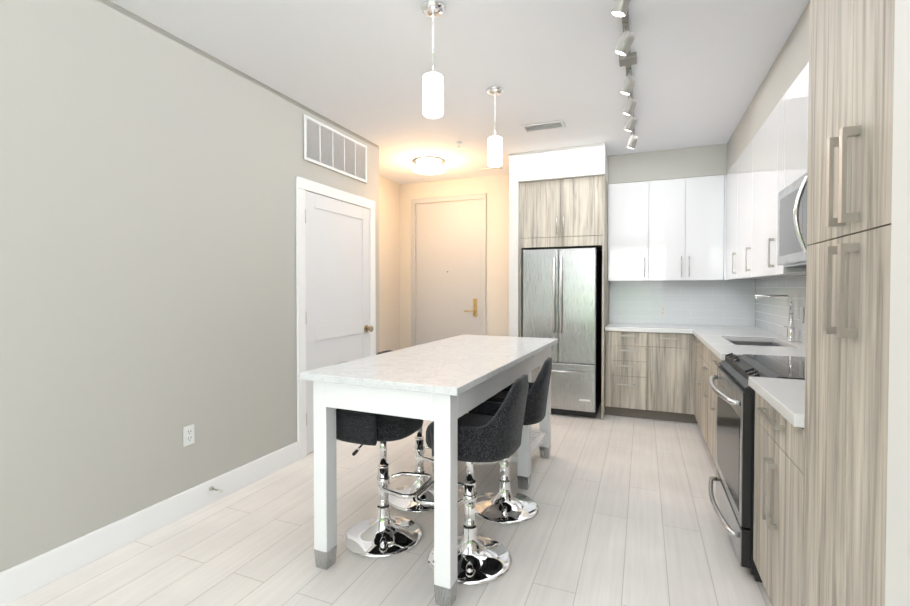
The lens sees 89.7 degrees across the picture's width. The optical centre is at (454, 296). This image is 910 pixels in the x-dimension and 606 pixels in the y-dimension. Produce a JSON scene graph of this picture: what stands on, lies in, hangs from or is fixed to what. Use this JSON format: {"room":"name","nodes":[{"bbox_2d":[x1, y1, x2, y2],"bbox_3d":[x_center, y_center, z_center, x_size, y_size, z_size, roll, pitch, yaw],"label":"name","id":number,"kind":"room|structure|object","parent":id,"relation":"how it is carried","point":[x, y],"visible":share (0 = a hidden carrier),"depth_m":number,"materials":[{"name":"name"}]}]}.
{"room":"kitchen","nodes":[
{"label":"kitchen","id":0,"kind":"room"},
{"bbox_2d":[0,0,378,571],"bbox_3d":[-2.509,-0.079,1.335,0.770,2.730,7.340,0,1,22],"label":"wall","id":1,"kind":"structure","parent":0,"point":[149,172],"depth_m":2.37,"materials":[{"name":"grey paint"}]},
{"bbox_2d":[0,442,297,605],"bbox_3d":[-2.346,1.227,0.723,0.015,0.140,6.010,0,1,22],"label":"baseboard","id":2,"kind":"structure","parent":1,"relation":"attached to","point":[29,576],"depth_m":2.33,"materials":[{"name":"white paint"}]},
{"bbox_2d":[209,486,222,492],"bbox_3d":[-1.448,1.173,2.777,0.085,0.027,0.028,0,1,22],"label":"door stop","id":3,"kind":"object","parent":2,"relation":"attached to","point":[218,490],"visible":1,"depth_m":2.77,"materials":[{"name":"grey metal"}]},
{"bbox_2d":[183,424,194,446],"bbox_3d":[-1.547,0.808,2.664,0.009,0.115,0.070,0,1,22],"label":"outlet","id":4,"kind":"object","parent":1,"relation":"attached to","point":[189,435],"visible":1,"depth_m":2.66,"materials":[{"name":"white plastic"}]},
{"bbox_2d":[303,114,366,182],"bbox_3d":[-1.005,-1.244,3.946,0.012,0.350,0.870,0,1,22],"label":"air vent","id":5,"kind":"object","parent":1,"relation":"in","point":[327,147],"visible":1,"depth_m":3.88,"materials":[{"name":"grey metal"}]},
{"bbox_2d":[296,176,375,459],"bbox_3d":[-0.993,0.160,3.987,0.020,2.160,1.090,0,1,22],"label":"door frame","id":6,"kind":"structure","parent":1,"relation":"attached to","point":[303,185],"depth_m":3.54,"materials":[{"name":"white paint"}]},
{"bbox_2d":[305,191,373,453],"bbox_3d":[-0.964,0.201,3.971,0.087,2.062,0.920,0,1,22],"label":"closet door","id":7,"kind":"structure","parent":1,"relation":"in","point":[339,328],"depth_m":3.91,"materials":[{"name":"white paint"}]},
{"bbox_2d":[5,404,771,605],"bbox_3d":[0.524,1.342,1.034,6.630,0.100,9.040,0,1,22],"label":"floor","id":8,"kind":"structure","parent":0,"point":[626,516],"depth_m":2.35,"materials":[{"name":"white wood"}]},
{"bbox_2d":[334,361,432,557],"bbox_3d":[-0.399,0.816,2.410,0.520,0.903,0.528,0,1,21],"label":"stool","id":9,"kind":"object","parent":8,"relation":"on","point":[383,533],"visible":0.71,"depth_m":2.31,"materials":[{"name":"silver metal"}]},
{"bbox_2d":[376,350,433,512],"bbox_3d":[-0.242,0.808,2.861,0.520,0.903,0.528,0,1,25],"label":"stool","id":10,"kind":"object","parent":8,"relation":"on","point":[412,505],"visible":0.21,"depth_m":2.83,"materials":[{"name":"silver metal"}]},
{"bbox_2d":[313,347,550,605],"bbox_3d":[0.046,0.816,2.859,0.710,0.887,1.886,0,1,24],"label":"table base","id":11,"kind":"object","parent":8,"relation":"on","point":[445,411],"depth_m":2.06,"materials":[{"name":"wood"}]},
{"bbox_2d":[299,335,557,398],"bbox_3d":[0.039,0.356,2.840,0.800,0.032,1.940,0,1,24],"label":"island countertop","id":12,"kind":"structure","parent":11,"relation":"on","point":[457,364],"depth_m":2.32,"materials":[{"name":"white stone"}]},
{"bbox_2d":[415,375,528,584],"bbox_3d":[0.090,0.819,2.219,0.520,0.903,0.528,0,1,22],"label":"stool","id":13,"kind":"object","parent":8,"relation":"on","point":[489,431],"visible":0.83,"depth_m":2.10,"materials":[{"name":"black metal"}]},
{"bbox_2d":[462,357,551,523],"bbox_3d":[0.316,0.810,2.745,0.520,0.903,0.528,0,1,18],"label":"stool","id":14,"kind":"object","parent":8,"relation":"on","point":[503,504],"visible":0.52,"depth_m":2.63,"materials":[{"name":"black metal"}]},
{"bbox_2d":[523,248,601,416],"bbox_3d":[1.186,0.359,5.001,0.740,1.703,0.816,0,1,22],"label":"fridge","id":15,"kind":"object","parent":8,"relation":"on","point":[562,296],"visible":0.77,"depth_m":4.65,"materials":[{"name":"silver metal"}]},
{"bbox_2d":[519,175,608,419],"bbox_3d":[1.217,0.007,5.031,0.858,2.429,0.791,0,1,22],"label":"cabinet","id":16,"kind":"object","parent":8,"relation":"on","point":[564,213],"visible":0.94,"depth_m":4.68,"materials":[{"name":"brown wood"}]},
{"bbox_2d":[605,331,648,418],"bbox_3d":[1.834,0.785,4.891,0.396,0.880,0.608,0,1,22],"label":"base cabinet","id":17,"kind":"object","parent":8,"relation":"on","point":[626,353],"depth_m":4.61,"materials":[{"name":"brown wood"}]},
{"bbox_2d":[605,323,688,333],"bbox_3d":[2.006,0.326,4.797,0.780,0.040,0.636,0,1,22],"label":"countertop","id":18,"kind":"structure","parent":17,"relation":"on","point":[628,327],"depth_m":4.58,"materials":[{"name":"stone"}]},
{"bbox_2d":[649,332,688,422],"bbox_3d":[2.210,0.787,4.737,0.418,0.880,0.608,0,1,22],"label":"base cabinet","id":19,"kind":"object","parent":8,"relation":"on","point":[657,376],"depth_m":4.47,"materials":[{"name":"brown wood"}]},
{"bbox_2d":[689,334,712,423],"bbox_3d":[2.457,0.800,4.031,0.654,0.880,0.549,0,1,22],"label":"base cabinet","id":20,"kind":"object","parent":8,"relation":"on","point":[699,353],"depth_m":4.29,"materials":[{"name":"brown wood"}]},
{"bbox_2d":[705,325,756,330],"bbox_3d":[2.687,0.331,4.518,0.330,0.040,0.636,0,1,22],"label":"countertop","id":21,"kind":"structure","parent":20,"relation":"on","point":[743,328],"depth_m":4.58,"materials":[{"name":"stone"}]},
{"bbox_2d":[685,325,804,359],"bbox_3d":[2.336,0.345,3.721,0.647,0.040,2.375,0,1,22],"label":"countertop","id":22,"kind":"structure","parent":20,"relation":"on","point":[717,339],"depth_m":3.69,"materials":[{"name":"stone"}]},
{"bbox_2d":[730,341,783,346],"bbox_3d":[2.243,0.462,3.416,0.410,0.184,0.700,0,1,22],"label":"sink","id":23,"kind":"object","parent":22,"relation":"in","point":[754,343],"visible":0.08,"depth_m":3.69,"materials":[{"name":"silver metal"}]},
{"bbox_2d":[755,295,794,340],"bbox_3d":[2.383,0.158,3.400,0.257,0.342,0.107,0,1,22],"label":"faucet","id":24,"kind":"object","parent":22,"relation":"on","point":[790,332],"visible":1,"depth_m":3.38,"materials":[{"name":"silver metal"}]},
{"bbox_2d":[697,363,712,449],"bbox_3d":[2.227,0.920,3.420,0.614,0.660,0.760,0,1,22],"label":"base cabinet","id":25,"kind":"object","parent":8,"relation":"on","point":[706,393],"depth_m":3.57,"materials":[{"name":"brown wood"}]},
{"bbox_2d":[709,353,724,468],"bbox_3d":[1.992,0.820,2.846,0.614,0.880,0.477,0,1,22],"label":"base cabinet","id":26,"kind":"object","parent":8,"relation":"on","point":[712,402],"depth_m":3.16,"materials":[{"name":"brown wood"}]},
{"bbox_2d":[741,343,804,354],"bbox_3d":[2.008,0.360,2.865,0.330,0.040,0.540,0,1,22],"label":"countertop","id":27,"kind":"structure","parent":26,"relation":"on","point":[789,348],"depth_m":2.98,"materials":[{"name":"stone"}]},
{"bbox_2d":[708,353,804,582],"bbox_3d":[1.695,0.801,2.295,0.726,0.938,0.760,0,1,22],"label":"range","id":28,"kind":"object","parent":8,"relation":"on","point":[734,391],"visible":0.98,"depth_m":2.20,"materials":[{"name":"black metal"}]},
{"bbox_2d":[753,391,803,605],"bbox_3d":[1.484,0.842,1.609,0.614,0.880,0.665,0,1,22],"label":"base cabinet","id":29,"kind":"object","parent":8,"relation":"on","point":[778,445],"depth_m":1.66,"materials":[{"name":"brown wood"}]},
{"bbox_2d":[748,376,804,427],"bbox_3d":[1.473,0.382,1.606,0.638,0.040,0.665,0,1,22],"label":"countertop","id":30,"kind":"structure","parent":29,"relation":"on","point":[785,398],"depth_m":1.70,"materials":[{"name":"stone"}]},
{"bbox_2d":[802,0,894,605],"bbox_3d":[1.202,0.078,0.953,0.647,2.429,0.733,0,1,22],"label":"pantry","id":31,"kind":"object","parent":8,"relation":"on","point":[850,130],"visible":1,"depth_m":1.10,"materials":[{"name":"brown wood"}]},
{"bbox_2d":[379,176,399,351],"bbox_3d":[-1.085,-0.154,5.636,0.140,2.730,1.700,0,1,22],"label":"wall","id":32,"kind":"structure","parent":0,"point":[389,264],"depth_m":5.99,"materials":[{"name":"white paint"}]},
{"bbox_2d":[109,0,809,183],"bbox_3d":[0.524,-1.488,0.984,6.630,0.100,9.040,0,1,22],"label":"ceiling","id":33,"kind":"structure","parent":0,"point":[700,69],"depth_m":2.89,"materials":[{"name":"white paint"}]},
{"bbox_2d":[413,156,444,174],"bbox_3d":[-0.289,-1.453,5.103,0.364,0.112,0.364,0,1,22],"label":"flush-mount ceiling light","id":34,"kind":"object","parent":33,"relation":"attached to","point":[427,165],"visible":1,"depth_m":5.01,"materials":[{"name":"white glass"}]},
{"bbox_2d":[420,0,445,118],"bbox_3d":[-0.111,-1.188,2.317,0.130,0.544,0.130,0,1,22],"label":"pendant light","id":35,"kind":"object","parent":33,"relation":"hanging from","point":[432,92],"visible":1,"depth_m":2.28,"materials":[{"name":"white glass"}]},
{"bbox_2d":[486,85,503,166],"bbox_3d":[0.286,-1.205,3.270,0.130,0.544,0.130,0,1,22],"label":"pendant light","id":36,"kind":"object","parent":33,"relation":"hanging from","point":[494,150],"visible":1,"depth_m":3.23,"materials":[{"name":"white glass"}]},
{"bbox_2d":[521,120,565,132],"bbox_3d":[0.771,-1.484,3.997,0.360,0.010,0.170,0,1,22],"label":"ceiling vent","id":37,"kind":"object","parent":33,"relation":"in","point":[543,126],"visible":1,"depth_m":3.99,"materials":[{"name":"grey metal"}]},
{"bbox_2d":[611,0,637,148],"bbox_3d":[1.052,-1.380,2.791,0.103,0.178,3.000,0,1,22],"label":"track light","id":38,"kind":"object","parent":33,"relation":"attached to","point":[627,57],"visible":1,"depth_m":2.79,"materials":[{"name":"silver metal"}]},
{"bbox_2d":[400,174,755,348],"bbox_3d":[1.261,-0.152,5.516,4.290,2.730,0.140,0,1,22],"label":"wall","id":39,"kind":"structure","parent":0,"point":[495,188],"depth_m":5.78,"materials":[{"name":"white paint"}]},
{"bbox_2d":[415,199,480,344],"bbox_3d":[-0.113,-0.018,5.966,0.931,2.432,0.071,0,1,22],"label":"entry door","id":40,"kind":"structure","parent":39,"relation":"in","point":[448,269],"depth_m":5.98,"materials":[{"name":"grey paint"}]},
{"bbox_2d":[411,193,485,346],"bbox_3d":[-0.098,-0.050,5.986,1.060,2.510,0.022,0,1,22],"label":"door frame","id":41,"kind":"structure","parent":39,"relation":"attached to","point":[481,196],"depth_m":5.95,"materials":[{"name":"grey paint"}]},
{"bbox_2d":[608,181,651,280],"bbox_3d":[1.888,-0.694,4.985,0.404,1.024,0.332,0,1,22],"label":"upper cabinet","id":42,"kind":"object","parent":39,"relation":"attached to","point":[629,204],"depth_m":4.83,"materials":[{"name":"white"}]},
{"bbox_2d":[609,279,752,325],"bbox_3d":[2.417,0.049,4.964,1.410,0.507,0.006,0,1,22],"label":"tile backsplash","id":43,"kind":"structure","parent":39,"relation":"attached to","point":[715,302],"depth_m":4.94,"materials":[{"name":"white tile"}]},
{"bbox_2d":[660,306,666,316],"bbox_3d":[2.279,0.162,5.013,0.070,0.115,0.009,0,1,22],"label":"outlet","id":44,"kind":"object","parent":43,"relation":"attached to","point":[663,311],"visible":1,"depth_m":5.01,"materials":[{"name":"white plastic"}]},
{"bbox_2d":[648,175,723,280],"bbox_3d":[2.404,-0.691,4.773,0.713,1.024,0.332,0,1,22],"label":"upper cabinet","id":45,"kind":"object","parent":39,"relation":"attached to","point":[720,227],"depth_m":4.62,"materials":[{"name":"white"}]},
{"bbox_2d":[509,1,809,336],"bbox_3d":[1.120,-0.108,3.042,2.389,2.730,4.543,0,1,22],"label":"wall","id":46,"kind":"structure","parent":0,"point":[791,61],"depth_m":4.59,"materials":[{"name":"white paint"}]},
{"bbox_2d":[736,140,751,277],"bbox_3d":[2.462,-0.670,3.599,0.321,1.024,0.580,0,1,22],"label":"upper cabinet","id":47,"kind":"object","parent":46,"relation":"attached to","point":[746,156],"depth_m":3.72,"materials":[{"name":"white"}]},
{"bbox_2d":[724,162,764,279],"bbox_3d":[2.686,-0.680,4.159,0.332,1.024,0.628,0,1,22],"label":"upper cabinet","id":48,"kind":"object","parent":46,"relation":"attached to","point":[730,178],"depth_m":4.25,"materials":[{"name":"white"}]},
{"bbox_2d":[748,107,805,277],"bbox_3d":[2.223,-0.660,3.016,0.321,1.024,0.680,0,1,22],"label":"upper cabinet","id":49,"kind":"object","parent":46,"relation":"attached to","point":[764,141],"depth_m":3.13,"materials":[{"name":"white"}]},
{"bbox_2d":[753,275,805,342],"bbox_3d":[2.361,0.084,2.934,0.008,0.507,3.806,0,1,22],"label":"tile backsplash","id":50,"kind":"structure","parent":46,"relation":"attached to","point":[769,314],"depth_m":3.84,"materials":[{"name":"white tile"}]},
{"bbox_2d":[800,307,803,322],"bbox_3d":[2.503,0.132,3.303,0.008,0.115,0.070,0,1,22],"label":"light switch","id":51,"kind":"object","parent":50,"relation":"attached to","point":[801,314],"visible":1,"depth_m":3.29,"materials":[{"name":"white plastic"}]},
{"bbox_2d":[772,96,805,273],"bbox_3d":[2.065,-0.654,2.632,0.321,1.024,0.150,0,1,22],"label":"upper cabinet","id":52,"kind":"object","parent":46,"relation":"attached to","point":[778,162],"depth_m":2.76,"materials":[{"name":"white"}]},
{"bbox_2d":[780,69,803,190],"bbox_3d":[1.963,-0.882,2.378,0.321,0.559,0.390,0,1,22],"label":"upper cabinet","id":53,"kind":"object","parent":46,"relation":"attached to","point":[794,97],"depth_m":2.46,"materials":[{"name":"white"}]},
{"bbox_2d":[777,172,809,267],"bbox_3d":[1.836,-0.372,2.217,0.425,0.431,0.752,0,1,22],"label":"microwave","id":54,"kind":"object","parent":53,"relation":"attached to","point":[792,225],"visible":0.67,"depth_m":2.35,"materials":[{"name":"silver metal"}]},
{"bbox_2d":[804,62,808,173],"bbox_3d":[1.814,-0.875,2.017,0.321,0.559,0.391,0,1,22],"label":"upper cabinet","id":55,"kind":"object","parent":46,"relation":"attached to","point":[806,69],"depth_m":2.28,"materials":[{"name":"white"}]},
{"bbox_2d":[885,0,909,605],"bbox_3d":[2.017,-0.057,0.102,2.900,2.730,0.215,0,1,22],"label":"wall","id":56,"kind":"structure","parent":0,"point":[897,583],"depth_m":0.72,"materials":[{"name":"white paint"}]}
]}

